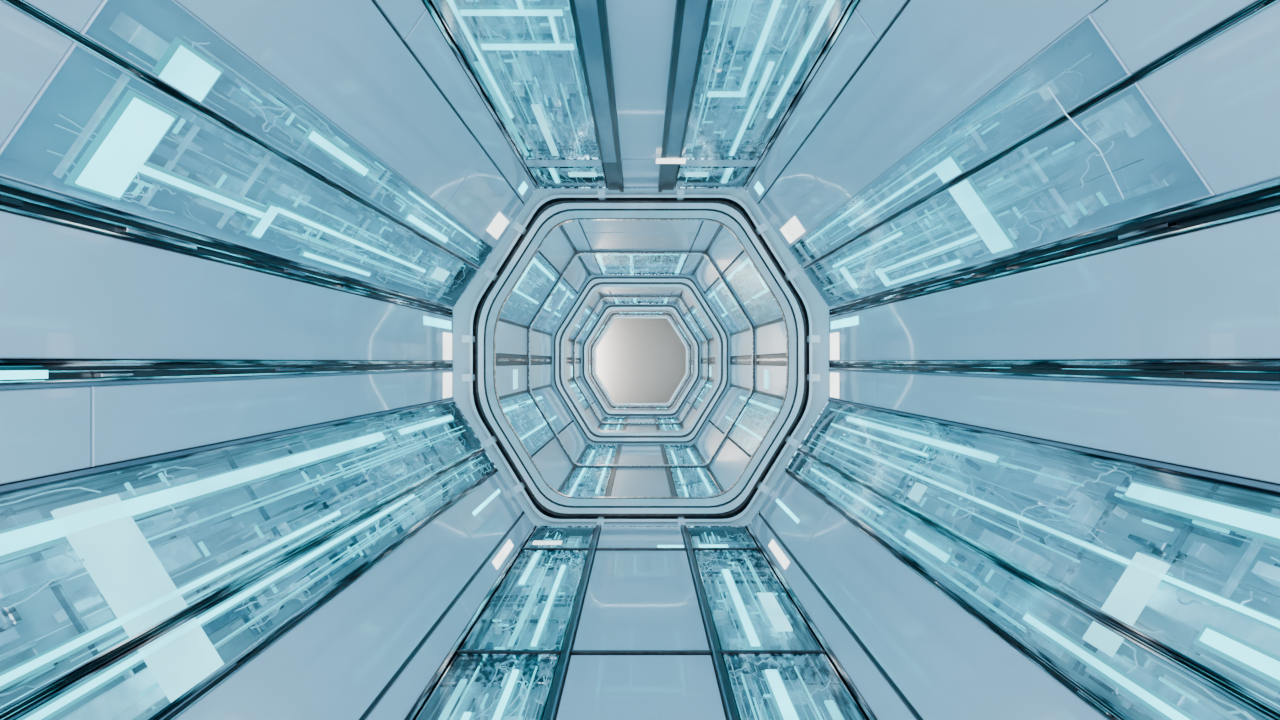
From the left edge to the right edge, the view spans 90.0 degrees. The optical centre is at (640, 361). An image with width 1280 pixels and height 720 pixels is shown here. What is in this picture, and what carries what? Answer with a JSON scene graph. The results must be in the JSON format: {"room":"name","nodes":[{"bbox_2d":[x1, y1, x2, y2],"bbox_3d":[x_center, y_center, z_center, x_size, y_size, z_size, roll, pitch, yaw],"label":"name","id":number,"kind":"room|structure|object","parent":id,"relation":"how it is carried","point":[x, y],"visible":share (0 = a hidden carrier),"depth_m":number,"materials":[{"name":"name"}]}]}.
{"room":"spaceship corridor","nodes":[
{"label":"spaceship corridor","id":0,"kind":"room"},
{"bbox_2d":[0,211,453,485],"bbox_3d":[-1.891,-0.080,2.310,0.198,1.060,7.620,0,0,0],"label":"wall","id":1,"kind":"structure","parent":0,"point":[68,295],"depth_m":2.42,"materials":[{"name":"metal"}]},
{"bbox_2d":[0,180,453,316],"bbox_3d":[-1.830,-0.470,2.310,0.080,0.080,7.620,0,0,0],"label":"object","id":2,"kind":"object","parent":1,"relation":"attached to","point":[14,199],"visible":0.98,"depth_m":2.45,"materials":[{"name":"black metal"}]},
{"bbox_2d":[0,363,453,384],"bbox_3d":[-1.830,0.035,2.310,0.080,0.058,7.620,0,0,0],"label":"metal rail","id":3,"kind":"object","parent":1,"relation":"attached to","point":[57,373],"visible":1,"depth_m":2.57,"materials":[{"name":"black metal"}]},
{"bbox_2d":[0,370,47,379],"bbox_3d":[-1.804,0.037,1.565,0.032,0.025,0.730,0,0,0],"label":"light bar","id":4,"kind":"object","parent":3,"relation":"attached to","point":[18,374],"visible":1,"depth_m":1.86,"materials":[{"name":"white plastic"}]},
{"bbox_2d":[424,316,450,328],"bbox_3d":[-1.797,-0.345,5.675,0.006,0.070,0.750,0,0,0],"label":"light bar","id":5,"kind":"object","parent":1,"relation":"attached to","point":[430,321],"depth_m":5.63,"materials":[{"name":"white plastic"}]},
{"bbox_2d":[443,332,451,397],"bbox_3d":[-1.797,0.030,5.950,0.006,0.600,0.260,0,0,0],"label":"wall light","id":6,"kind":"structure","parent":1,"relation":"attached to","point":[447,337],"depth_m":5.93,"materials":[{"name":"white plastic"}]},
{"bbox_2d":[0,0,535,719],"bbox_3d":[-1.510,-0.047,2.310,1.009,3.607,7.620,0,0,0],"label":"wall","id":7,"kind":"structure","parent":0,"point":[385,73],"depth_m":2.95,"materials":[{"name":"silver metal"}]},
{"bbox_2d":[0,41,478,306],"bbox_3d":[-1.734,-0.743,3.935,0.379,0.446,4.370,0,0,0],"label":"panel","id":8,"kind":"object","parent":7,"relation":"attached to","point":[95,131],"visible":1,"depth_m":2.50,"materials":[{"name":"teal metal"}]},
{"bbox_2d":[0,400,483,713],"bbox_3d":[-1.712,0.637,3.410,0.425,0.542,5.420,0,0,0],"label":"panel","id":9,"kind":"object","parent":7,"relation":"attached to","point":[91,565],"visible":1,"depth_m":2.32,"materials":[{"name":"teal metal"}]},
{"bbox_2d":[3,0,480,269],"bbox_3d":[-1.565,-0.903,2.310,0.077,0.064,7.620,0,0,0],"label":"metal rail","id":10,"kind":"object","parent":7,"relation":"attached to","point":[22,5],"visible":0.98,"depth_m":2.15,"materials":[{"name":"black metal"}]},
{"bbox_2d":[0,449,484,719],"bbox_3d":[-1.522,0.848,2.310,0.075,0.053,7.620,0,0,0],"label":"metal rail","id":11,"kind":"object","parent":7,"relation":"attached to","point":[14,710],"visible":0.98,"depth_m":2.07,"materials":[{"name":"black metal"}]},
{"bbox_2d":[6,450,496,719],"bbox_3d":[-1.502,0.970,3.410,0.248,0.262,5.420,0,0,0],"label":"panel","id":12,"kind":"object","parent":7,"relation":"attached to","point":[145,681],"visible":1,"depth_m":2.37,"materials":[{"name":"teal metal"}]},
{"bbox_2d":[79,0,494,267],"bbox_3d":[-1.530,-1.036,3.935,0.265,0.281,4.370,0,0,0],"label":"panel","id":13,"kind":"object","parent":7,"relation":"attached to","point":[163,39],"visible":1,"depth_m":2.58,"materials":[{"name":"teal glass"}]},
{"bbox_2d":[155,468,498,719],"bbox_3d":[-1.397,1.046,2.310,0.083,0.066,7.620,0,0,0],"label":"metal rail","id":14,"kind":"object","parent":7,"relation":"attached to","point":[184,704],"visible":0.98,"depth_m":2.51,"materials":[{"name":"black metal"}]},
{"bbox_2d":[472,489,500,515],"bbox_3d":[-1.282,1.165,5.350,0.021,0.029,0.900,0,0,0],"label":"light bar","id":15,"kind":"object","parent":7,"relation":"attached to","point":[498,491],"visible":1,"depth_m":5.27,"materials":[{"name":"white plastic"}]},
{"bbox_2d":[486,212,508,238],"bbox_3d":[-1.294,-1.231,5.800,0.119,0.168,0.400,0,0,0],"label":"light","id":16,"kind":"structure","parent":7,"relation":"attached to","point":[500,222],"depth_m":5.78,"materials":[{"name":"white plastic"}]},
{"bbox_2d":[492,539,513,568],"bbox_3d":[-1.073,1.496,5.000,0.040,0.058,0.600,0,0,0],"label":"light bar","id":17,"kind":"object","parent":7,"relation":"attached to","point":[506,549],"depth_m":4.96,"materials":[{"name":"white plastic"}]},
{"bbox_2d":[518,182,527,194],"bbox_3d":[-1.063,-1.564,5.770,0.056,0.077,0.180,0,0,0],"label":"light","id":18,"kind":"object","parent":7,"relation":"attached to","point":[523,187],"depth_m":5.76,"materials":[{"name":"white plastic"}]},
{"bbox_2d":[496,319,551,397],"bbox_3d":[-1.616,-0.035,8.910,0.128,1.076,4.580,0,0,0],"label":"wall","id":19,"kind":"structure","parent":0,"point":[511,338],"depth_m":8.25,"materials":[{"name":"paint"}]},
{"bbox_2d":[513,370,517,388],"bbox_3d":[-1.557,0.215,7.945,0.006,0.236,0.250,0,0,0],"label":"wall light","id":20,"kind":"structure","parent":19,"relation":"attached to","point":[515,372],"depth_m":7.92,"materials":[{"name":"white plastic"}]},
{"bbox_2d":[499,226,589,491],"bbox_3d":[-1.303,-0.035,8.910,0.823,3.267,4.580,0,0,0],"label":"wall","id":21,"kind":"structure","parent":0,"point":[550,459],"depth_m":8.42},
{"bbox_2d":[499,252,559,325],"bbox_3d":[-1.370,-0.863,7.710,0.527,0.750,2.140,0,0,0],"label":"panel","id":22,"kind":"object","parent":21,"relation":"attached to","point":[539,277],"visible":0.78,"depth_m":7.85,"materials":[{"name":"teal glass"}]},
{"bbox_2d":[499,389,564,455],"bbox_3d":[-1.409,0.741,8.310,0.450,0.644,3.340,0,0,0],"label":"panel","id":23,"kind":"object","parent":21,"relation":"attached to","point":[521,411],"visible":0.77,"depth_m":8.21,"materials":[{"name":"teal glass"}]},
{"bbox_2d":[532,278,569,330],"bbox_3d":[-1.370,-0.863,9.400,0.527,0.750,1.160,0,0,0],"label":"panel","id":24,"kind":"object","parent":21,"relation":"attached to","point":[563,286],"visible":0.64,"depth_m":9.81,"materials":[{"name":"teal glass"}]},
{"bbox_2d":[542,287,576,333],"bbox_3d":[-1.370,-0.863,10.600,0.527,0.750,1.160,0,0,0],"label":"panel","id":25,"kind":"object","parent":21,"relation":"attached to","point":[570,295],"visible":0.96,"depth_m":10.87,"materials":[{"name":"teal glass"}]},
{"bbox_2d":[567,340,581,379],"bbox_3d":[-1.476,-0.034,13.480,0.128,0.996,3.440,0,0,0],"label":"wall","id":26,"kind":"structure","parent":0,"point":[569,342],"depth_m":13.45,"materials":[{"name":"paint"}]},
{"bbox_2d":[568,292,612,427],"bbox_3d":[-1.187,-0.035,15.030,0.775,2.987,6.540,0,0,0],"label":"wall","id":27,"kind":"structure","parent":0,"point":[595,405],"depth_m":14.11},
{"bbox_2d":[569,306,591,339],"bbox_3d":[-1.252,-0.789,12.555,0.484,0.682,1.550,0,0,0],"label":"panel","id":28,"kind":"object","parent":27,"relation":"attached to","point":[588,309],"visible":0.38,"depth_m":13.15,"materials":[{"name":"teal glass"}]},
{"bbox_2d":[569,379,592,409],"bbox_3d":[-1.287,0.672,13.080,0.415,0.586,2.600,0,0,0],"label":"panel","id":29,"kind":"object","parent":27,"relation":"attached to","point":[573,386],"visible":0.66,"depth_m":13.35,"materials":[{"name":"teal glass"}]},
{"bbox_2d":[577,312,595,341],"bbox_3d":[-1.252,-0.789,13.875,0.484,0.682,1.010,0,0,0],"label":"panel","id":30,"kind":"object","parent":27,"relation":"attached to","point":[594,313],"visible":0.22,"depth_m":14.38,"materials":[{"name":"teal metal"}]},
{"bbox_2d":[579,315,597,341],"bbox_3d":[-1.252,-0.789,14.807,0.484,0.682,0.773,0,0,0],"label":"panel","id":31,"kind":"object","parent":27,"relation":"attached to","point":[596,316],"visible":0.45,"depth_m":15.18,"materials":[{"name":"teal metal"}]},
{"bbox_2d":[405,524,876,719],"bbox_3d":[0.000,1.656,2.310,2.260,0.208,7.620,0,0,0],"label":"floor","id":32,"kind":"structure","parent":0,"point":[641,642],"depth_m":3.56,"materials":[{"name":"metal"}]},
{"bbox_2d":[415,654,559,719],"bbox_3d":[-0.713,1.648,2.220,0.555,0.164,2.440,0,0,0],"label":"panel","id":33,"kind":"object","parent":32,"relation":"on","point":[473,686],"visible":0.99,"depth_m":3.24,"materials":[{"name":"teal glass"}]},
{"bbox_2d":[460,550,588,649],"bbox_3d":[-0.713,1.648,4.397,0.555,0.164,1.874,0,0,0],"label":"panel","id":34,"kind":"object","parent":32,"relation":"on","point":[531,608],"visible":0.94,"depth_m":4.36,"materials":[{"name":"teal glass"}]},
{"bbox_2d":[524,526,594,547],"bbox_3d":[-0.713,1.648,5.752,0.555,0.164,0.764,0,0,0],"label":"panel","id":35,"kind":"object","parent":32,"relation":"on","point":[534,541],"visible":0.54,"depth_m":5.86,"materials":[{"name":"teal glass"}]},
{"bbox_2d":[434,169,847,542],"bbox_3d":[0.000,-0.045,6.362,3.980,3.610,0.525,0,0,0],"label":"frame","id":36,"kind":"object","parent":32,"relation":"on","point":[476,314],"visible":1,"depth_m":6.20,"materials":[{"name":"paint"}]},
{"bbox_2d":[657,545,683,547],"bbox_3d":[0.250,1.563,5.420,0.220,0.014,0.040,0,0,0],"label":"light bar","id":37,"kind":"object","parent":32,"relation":"on","point":[658,546],"visible":1,"depth_m":5.40,"materials":[{"name":"white plastic"}]},
{"bbox_2d":[687,526,757,547],"bbox_3d":[0.713,1.648,5.745,0.555,0.164,0.750,0,0,0],"label":"panel","id":38,"kind":"object","parent":32,"relation":"on","point":[748,542],"visible":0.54,"depth_m":5.84,"materials":[{"name":"teal glass"}]},
{"bbox_2d":[693,550,821,649],"bbox_3d":[0.713,1.648,4.395,0.555,0.164,1.870,0,0,0],"label":"panel","id":39,"kind":"object","parent":32,"relation":"on","point":[750,608],"visible":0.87,"depth_m":4.29,"materials":[{"name":"teal glass"}]},
{"bbox_2d":[722,654,866,719],"bbox_3d":[0.713,1.649,2.220,0.555,0.166,2.440,0,0,0],"label":"panel","id":40,"kind":"object","parent":32,"relation":"on","point":[763,686],"visible":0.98,"depth_m":3.24,"materials":[{"name":"teal glass"}]},
{"bbox_2d":[423,0,858,191],"bbox_3d":[0.000,-1.736,2.310,2.200,0.228,7.620,0,0,0],"label":"ceiling","id":41,"kind":"structure","parent":0,"point":[641,59],"depth_m":3.75,"materials":[{"name":"metal"}]},
{"bbox_2d":[431,0,600,159],"bbox_3d":[-0.645,-1.740,3.125,0.640,0.168,4.250,0,0,0],"label":"panel","id":42,"kind":"object","parent":41,"relation":"attached to","point":[524,55],"visible":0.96,"depth_m":3.80,"materials":[{"name":"teal glass"}]},
{"bbox_2d":[528,163,606,188],"bbox_3d":[-0.645,-1.738,5.790,0.640,0.164,0.660,0,0,0],"label":"panel","id":43,"kind":"object","parent":41,"relation":"attached to","point":[535,171],"visible":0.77,"depth_m":5.83,"materials":[{"name":"teal glass"}]},
{"bbox_2d":[656,158,685,163],"bbox_3d":[0.240,-1.619,5.160,0.240,0.006,0.120,0,0,0],"label":"light bar","id":44,"kind":"object","parent":41,"relation":"attached to","point":[658,160],"depth_m":5.13,"materials":[{"name":"white plastic"}]},
{"bbox_2d":[675,164,753,188],"bbox_3d":[0.645,-1.738,5.790,0.640,0.164,0.660,0,0,0],"label":"panel","id":45,"kind":"object","parent":41,"relation":"attached to","point":[693,172],"visible":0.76,"depth_m":5.82,"materials":[{"name":"teal glass"}]},
{"bbox_2d":[682,0,850,159],"bbox_3d":[0.645,-1.740,3.125,0.640,0.167,4.250,0,0,0],"label":"panel","id":46,"kind":"object","parent":41,"relation":"attached to","point":[757,55],"visible":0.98,"depth_m":3.78,"materials":[{"name":"teal glass"}]},
{"bbox_2d":[560,220,721,274],"bbox_3d":[0.000,-1.576,8.910,1.994,0.128,4.580,0,0,0],"label":"ceiling","id":47,"kind":"structure","parent":0,"point":[584,235],"depth_m":7.76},
{"bbox_2d":[594,254,687,274],"bbox_3d":[0.000,-1.570,9.990,1.328,0.108,2.380,0,0,0],"label":"panel","id":48,"kind":"object","parent":47,"relation":"attached to","point":[609,264],"visible":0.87,"depth_m":10.28,"materials":[{"name":"teal glass"}]},
{"bbox_2d":[559,444,722,496],"bbox_3d":[0.000,1.504,8.910,2.033,0.132,4.580,0,0,0],"label":"floor","id":49,"kind":"structure","parent":0,"point":[623,482],"depth_m":8.17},
{"bbox_2d":[560,445,617,496],"bbox_3d":[-0.645,1.500,8.910,0.502,0.108,4.540,0,0,0],"label":"panel","id":50,"kind":"object","parent":49,"relation":"on","point":[583,482],"visible":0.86,"depth_m":8.51,"materials":[{"name":"teal glass"}]},
{"bbox_2d":[545,274,736,445],"bbox_3d":[0.000,-0.035,11.480,3.360,3.210,0.560,0,0,0],"label":"frame","id":51,"kind":"object","parent":49,"relation":"on","point":[593,284],"visible":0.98,"depth_m":11.30,"materials":[{"name":"paint"}]},
{"bbox_2d":[527,251,754,467],"bbox_3d":[0.000,-0.035,8.812,3.120,2.970,0.124,0,0,0],"label":"rib","id":52,"kind":"object","parent":49,"relation":"on","point":[577,253],"visible":1,"depth_m":8.75,"materials":[{"name":"paint"}]},
{"bbox_2d":[664,445,721,496],"bbox_3d":[0.645,1.500,8.910,0.502,0.108,4.540,0,0,0],"label":"panel","id":53,"kind":"object","parent":49,"relation":"on","point":[688,482],"visible":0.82,"depth_m":8.44,"materials":[{"name":"teal glass"}]},
{"bbox_2d":[599,290,682,303],"bbox_3d":[0.000,-1.436,13.480,1.840,0.128,3.440,0,0,0],"label":"ceiling","id":54,"kind":"structure","parent":0,"point":[603,292],"depth_m":12.91,"materials":[{"name":"grey metal"}]},
{"bbox_2d":[613,298,668,303],"bbox_3d":[0.000,-1.430,14.265,1.213,0.107,1.830,0,0,0],"label":"panel","id":55,"kind":"object","parent":54,"relation":"attached to","point":[616,300],"visible":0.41,"depth_m":14.86,"materials":[{"name":"teal glass"}]},
{"bbox_2d":[598,417,683,429],"bbox_3d":[0.000,1.364,13.480,1.876,0.132,3.440,0,0,0],"label":"floor","id":56,"kind":"structure","parent":0,"point":[628,419],"depth_m":13.19,"materials":[{"name":"grey metal"}]},
{"bbox_2d":[600,417,625,429],"bbox_3d":[-0.589,1.360,13.480,0.458,0.107,3.400,0,0,0],"label":"panel","id":57,"kind":"object","parent":56,"relation":"on","point":[608,419],"visible":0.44,"depth_m":13.75,"materials":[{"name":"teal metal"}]},
{"bbox_2d":[573,296,708,424],"bbox_3d":[0.000,-0.035,13.377,2.840,2.690,0.154,0,0,0],"label":"rib","id":58,"kind":"object","parent":56,"relation":"on","point":[601,422],"visible":0.99,"depth_m":13.30,"materials":[{"name":"paint"}]},
{"bbox_2d":[656,417,681,429],"bbox_3d":[0.589,1.360,13.480,0.458,0.107,3.400,0,0,0],"label":"panel","id":59,"kind":"object","parent":56,"relation":"on","point":[659,419],"visible":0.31,"depth_m":13.66,"materials":[{"name":"teal glass"}]},
{"bbox_2d":[628,405,653,408],"bbox_3d":[0.000,1.304,16.960,1.809,0.132,2.680,0,0,0],"label":"floor","id":60,"kind":"structure","parent":0,"point":[629,405],"depth_m":17.18,"materials":[{"name":"grey metal"}]},
{"bbox_2d":[576,304,705,416],"bbox_3d":[0.000,-0.035,15.412,3.080,2.930,0.425,0,0,0],"label":"frame","id":61,"kind":"object","parent":60,"relation":"on","point":[608,308],"visible":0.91,"depth_m":15.31,"materials":[{"name":"paint"}]},
{"bbox_2d":[593,316,688,405],"bbox_3d":[0.000,-0.035,18.500,2.960,2.810,0.400,0,0,0],"label":"frame","id":62,"kind":"object","parent":60,"relation":"on","point":[613,317],"visible":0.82,"depth_m":18.38,"materials":[{"name":"paint"}]},
{"bbox_2d":[591,313,690,407],"bbox_3d":[0.000,-0.035,17.502,2.720,2.570,0.204,0,0,0],"label":"rib","id":63,"kind":"object","parent":60,"relation":"on","point":[614,314],"visible":0.95,"depth_m":17.40,"materials":[{"name":"paint"}]},
{"bbox_2d":[588,311,693,409],"bbox_3d":[0.000,-0.035,16.502,2.720,2.570,0.204,0,0,0],"label":"rib","id":64,"kind":"object","parent":60,"relation":"on","point":[606,318],"visible":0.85,"depth_m":16.40,"materials":[{"name":"paint"}]},
{"bbox_2d":[597,319,685,402],"bbox_3d":[0.000,0.000,21.500,4.800,4.800,0.001,0,0,0],"label":"wall","id":65,"kind":"structure","parent":0,"point":[639,360],"depth_m":21.50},
{"bbox_2d":[670,292,713,427],"bbox_3d":[1.187,-0.035,15.030,0.775,2.987,6.540,0,0,0],"label":"wall","id":66,"kind":"structure","parent":0,"point":[686,405],"depth_m":14.11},
{"bbox_2d":[684,315,702,341],"bbox_3d":[1.252,-0.789,14.800,0.484,0.682,0.760,0,0,0],"label":"panel","id":67,"kind":"object","parent":66,"relation":"attached to","point":[685,316],"visible":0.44,"depth_m":15.18,"materials":[{"name":"teal glass"}]},
{"bbox_2d":[686,312,704,341],"bbox_3d":[1.252,-0.789,13.875,0.484,0.682,1.010,0,0,0],"label":"panel","id":68,"kind":"object","parent":66,"relation":"attached to","point":[687,313],"visible":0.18,"depth_m":14.38,"materials":[{"name":"blue glass"}]},
{"bbox_2d":[689,379,712,409],"bbox_3d":[1.287,0.672,13.080,0.415,0.586,2.600,0,0,0],"label":"panel","id":69,"kind":"object","parent":66,"relation":"attached to","point":[708,386],"visible":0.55,"depth_m":13.35,"materials":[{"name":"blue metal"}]},
{"bbox_2d":[690,306,713,339],"bbox_3d":[1.252,-0.789,12.555,0.484,0.682,1.550,0,0,0],"label":"panel","id":70,"kind":"object","parent":66,"relation":"attached to","point":[693,309],"visible":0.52,"depth_m":13.07,"materials":[{"name":"blue glass"}]},
{"bbox_2d":[700,340,714,379],"bbox_3d":[1.476,-0.034,13.480,0.128,0.996,3.440,0,0,0],"label":"wall","id":71,"kind":"structure","parent":0,"point":[712,342],"depth_m":13.29,"materials":[{"name":"paint"}]},
{"bbox_2d":[692,226,782,491],"bbox_3d":[1.303,-0.035,8.910,0.823,3.267,4.580,0,0,0],"label":"wall","id":72,"kind":"structure","parent":0,"point":[731,459],"depth_m":8.42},
{"bbox_2d":[705,287,739,333],"bbox_3d":[1.370,-0.863,10.600,0.527,0.750,1.160,0,0,0],"label":"panel","id":73,"kind":"object","parent":72,"relation":"attached to","point":[711,295],"visible":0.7,"depth_m":10.86,"materials":[{"name":"blue glass"}]},
{"bbox_2d":[712,278,749,330],"bbox_3d":[1.370,-0.863,9.400,0.527,0.750,1.160,0,0,0],"label":"panel","id":74,"kind":"object","parent":72,"relation":"attached to","point":[718,286],"visible":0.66,"depth_m":9.73,"materials":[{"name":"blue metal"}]},
{"bbox_2d":[717,389,782,455],"bbox_3d":[1.409,0.741,8.310,0.450,0.644,3.340,0,0,0],"label":"panel","id":75,"kind":"object","parent":72,"relation":"attached to","point":[760,411],"visible":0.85,"depth_m":8.19,"materials":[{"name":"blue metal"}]},
{"bbox_2d":[722,251,782,325],"bbox_3d":[1.370,-0.863,7.710,0.527,0.750,2.140,0,0,0],"label":"panel","id":76,"kind":"object","parent":72,"relation":"attached to","point":[742,277],"visible":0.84,"depth_m":7.89,"materials":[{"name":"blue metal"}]},
{"bbox_2d":[730,319,785,397],"bbox_3d":[1.616,-0.035,8.910,0.128,1.076,4.580,0,0,0],"label":"wall","id":77,"kind":"structure","parent":0,"point":[770,338],"depth_m":8.25,"materials":[{"name":"paint"}]},
{"bbox_2d":[764,370,768,388],"bbox_3d":[1.557,0.215,7.945,0.006,0.236,0.250,0,0,0],"label":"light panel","id":78,"kind":"structure","parent":77,"relation":"attached to","point":[766,372],"depth_m":7.93,"materials":[{"name":"white plastic"}]},
{"bbox_2d":[746,0,1279,719],"bbox_3d":[1.510,-0.047,2.310,1.009,3.607,7.620,0,0,0],"label":"wall","id":79,"kind":"structure","parent":0,"point":[896,73],"depth_m":2.74,"materials":[{"name":"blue metal"}]},
{"bbox_2d":[754,182,763,194],"bbox_3d":[1.063,-1.564,5.770,0.056,0.077,0.180,0,0,0],"label":"light","id":80,"kind":"object","parent":79,"relation":"attached to","point":[758,187],"depth_m":5.76,"materials":[{"name":"white plastic"}]},
{"bbox_2d":[768,539,789,568],"bbox_3d":[1.073,1.496,5.000,0.040,0.058,0.600,0,0,0],"label":"light bar","id":81,"kind":"object","parent":79,"relation":"attached to","point":[775,549],"depth_m":4.96,"materials":[{"name":"white plastic"}]},
{"bbox_2d":[776,498,799,523],"bbox_3d":[1.229,1.249,5.400,0.021,0.029,0.800,0,0,0],"label":"light bar","id":82,"kind":"object","parent":79,"relation":"attached to","point":[778,501],"visible":1,"depth_m":5.33,"materials":[{"name":"white plastic"}]},
{"bbox_2d":[780,216,804,242],"bbox_3d":[1.340,-1.166,5.675,0.096,0.135,0.550,0,0,0],"label":"light","id":83,"kind":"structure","parent":79,"relation":"attached to","point":[793,229],"depth_m":5.65,"materials":[{"name":"white plastic"}]},
{"bbox_2d":[783,468,1126,719],"bbox_3d":[1.397,1.046,2.310,0.083,0.066,7.620,0,0,0],"label":"metal rail","id":84,"kind":"object","parent":79,"relation":"attached to","point":[1101,707],"visible":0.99,"depth_m":2.50,"materials":[{"name":"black metal"}]},
{"bbox_2d":[787,9,1131,267],"bbox_3d":[1.530,-1.036,4.060,0.265,0.281,4.120,0,0,0],"label":"panel","id":85,"kind":"object","parent":79,"relation":"attached to","point":[1082,63],"visible":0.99,"depth_m":2.83,"materials":[{"name":"blue glass"}]},
{"bbox_2d":[803,81,1214,306],"bbox_3d":[1.734,-0.743,4.060,0.379,0.446,4.120,0,0,0],"label":"panel","id":86,"kind":"object","parent":79,"relation":"attached to","point":[1057,185],"visible":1,"depth_m":2.81,"materials":[{"name":"blue glass"}]},
{"bbox_2d":[955,88,1123,198],"bbox_3d":[1.464,-0.809,2.540,0.264,0.447,0.678,0,0,-27],"label":"cable","id":87,"kind":"object","parent":86,"relation":"attached to","point":[1075,124],"visible":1,"depth_m":2.28,"materials":[{"name":"white plastic"}]},
{"bbox_2d":[785,450,1275,719],"bbox_3d":[1.502,0.970,3.410,0.248,0.262,5.420,0,0,0],"label":"panel","id":88,"kind":"object","parent":79,"relation":"attached to","point":[1136,681],"visible":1,"depth_m":2.35,"materials":[{"name":"blue glass"}]},
{"bbox_2d":[797,449,1279,719],"bbox_3d":[1.522,0.848,2.310,0.075,0.053,7.620,0,0,0],"label":"metal rail","id":89,"kind":"object","parent":79,"relation":"attached to","point":[1267,710],"visible":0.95,"depth_m":2.07,"materials":[{"name":"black metal"}]},
{"bbox_2d":[798,400,1279,712],"bbox_3d":[1.712,0.637,3.410,0.425,0.542,5.420,0,0,0],"label":"panel","id":90,"kind":"object","parent":79,"relation":"attached to","point":[1188,564],"visible":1,"depth_m":2.38,"materials":[{"name":"blue glass"}]},
{"bbox_2d":[801,0,1278,269],"bbox_3d":[1.565,-0.903,2.310,0.077,0.064,7.620,0,0,0],"label":"metal rail","id":91,"kind":"object","parent":79,"relation":"attached to","point":[1259,5],"visible":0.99,"depth_m":2.14,"materials":[{"name":"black metal"}]},
{"bbox_2d":[829,212,1279,485],"bbox_3d":[1.891,-0.080,2.310,0.198,1.060,7.620,0,0,0],"label":"wall","id":92,"kind":"structure","parent":0,"point":[1209,295],"depth_m":2.43,"materials":[{"name":"metal"}]},
{"bbox_2d":[830,332,838,397],"bbox_3d":[1.797,0.030,5.950,0.006,0.600,0.260,0,0,0],"label":"light panel","id":93,"kind":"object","parent":92,"relation":"attached to","point":[834,337],"depth_m":5.93,"materials":[{"name":"white plastic"}]},
{"bbox_2d":[831,316,857,328],"bbox_3d":[1.797,-0.345,5.675,0.006,0.070,0.750,0,0,0],"label":"light bar","id":94,"kind":"object","parent":92,"relation":"attached to","point":[851,321],"depth_m":5.63,"materials":[{"name":"white plastic"}]},
{"bbox_2d":[828,181,1279,316],"bbox_3d":[1.830,-0.470,2.310,0.080,0.080,7.620,0,0,0],"label":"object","id":95,"kind":"object","parent":92,"relation":"attached to","point":[1265,199],"visible":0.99,"depth_m":2.46,"materials":[{"name":"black metal"}]},
{"bbox_2d":[828,363,1279,384],"bbox_3d":[1.830,0.035,2.310,0.080,0.058,7.620,0,0,0],"label":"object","id":96,"kind":"object","parent":92,"relation":"attached to","point":[1220,373],"visible":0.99,"depth_m":2.50,"materials":[{"name":"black metal"}]},
{"bbox_3d":[-1.148,-0.932,16.960,0.733,1.074,2.680,0,0,0],"label":"wall","id":97,"kind":"structure","parent":0,"visible":0},
{"bbox_2d":[591,323,606,345],"bbox_3d":[-1.201,-0.757,17.650,0.466,0.653,1.260,0,0,0],"label":"panel","id":98,"kind":"object","parent":97,"relation":"attached to","point":[604,323],"visible":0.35,"depth_m":17.70,"materials":[{"name":"teal glass"}]},
{"bbox_3d":[1.148,-0.932,16.960,0.733,1.074,2.680,0,0,0],"label":"wall","id":99,"kind":"structure","parent":0,"visible":0},
{"bbox_2d":[675,323,690,345],"bbox_3d":[1.201,-0.757,17.650,0.466,0.653,1.260,0,0,0],"label":"panel","id":100,"kind":"object","parent":99,"relation":"attached to","point":[677,323],"visible":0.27,"depth_m":17.83,"materials":[{"name":"silver metal"}]},
{"bbox_3d":[0.000,-1.376,16.960,1.774,0.128,2.680,0,0,0],"label":"ceiling","id":101,"kind":"structure","parent":0,"visible":0},
{"bbox_2d":[619,312,662,312],"bbox_3d":[0.000,-1.369,17.640,1.165,0.106,1.280,0,0,0],"label":"panel","id":102,"kind":"object","parent":101,"relation":"attached to","point":[619,312],"visible":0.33,"depth_m":17.30,"materials":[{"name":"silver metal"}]}
]}

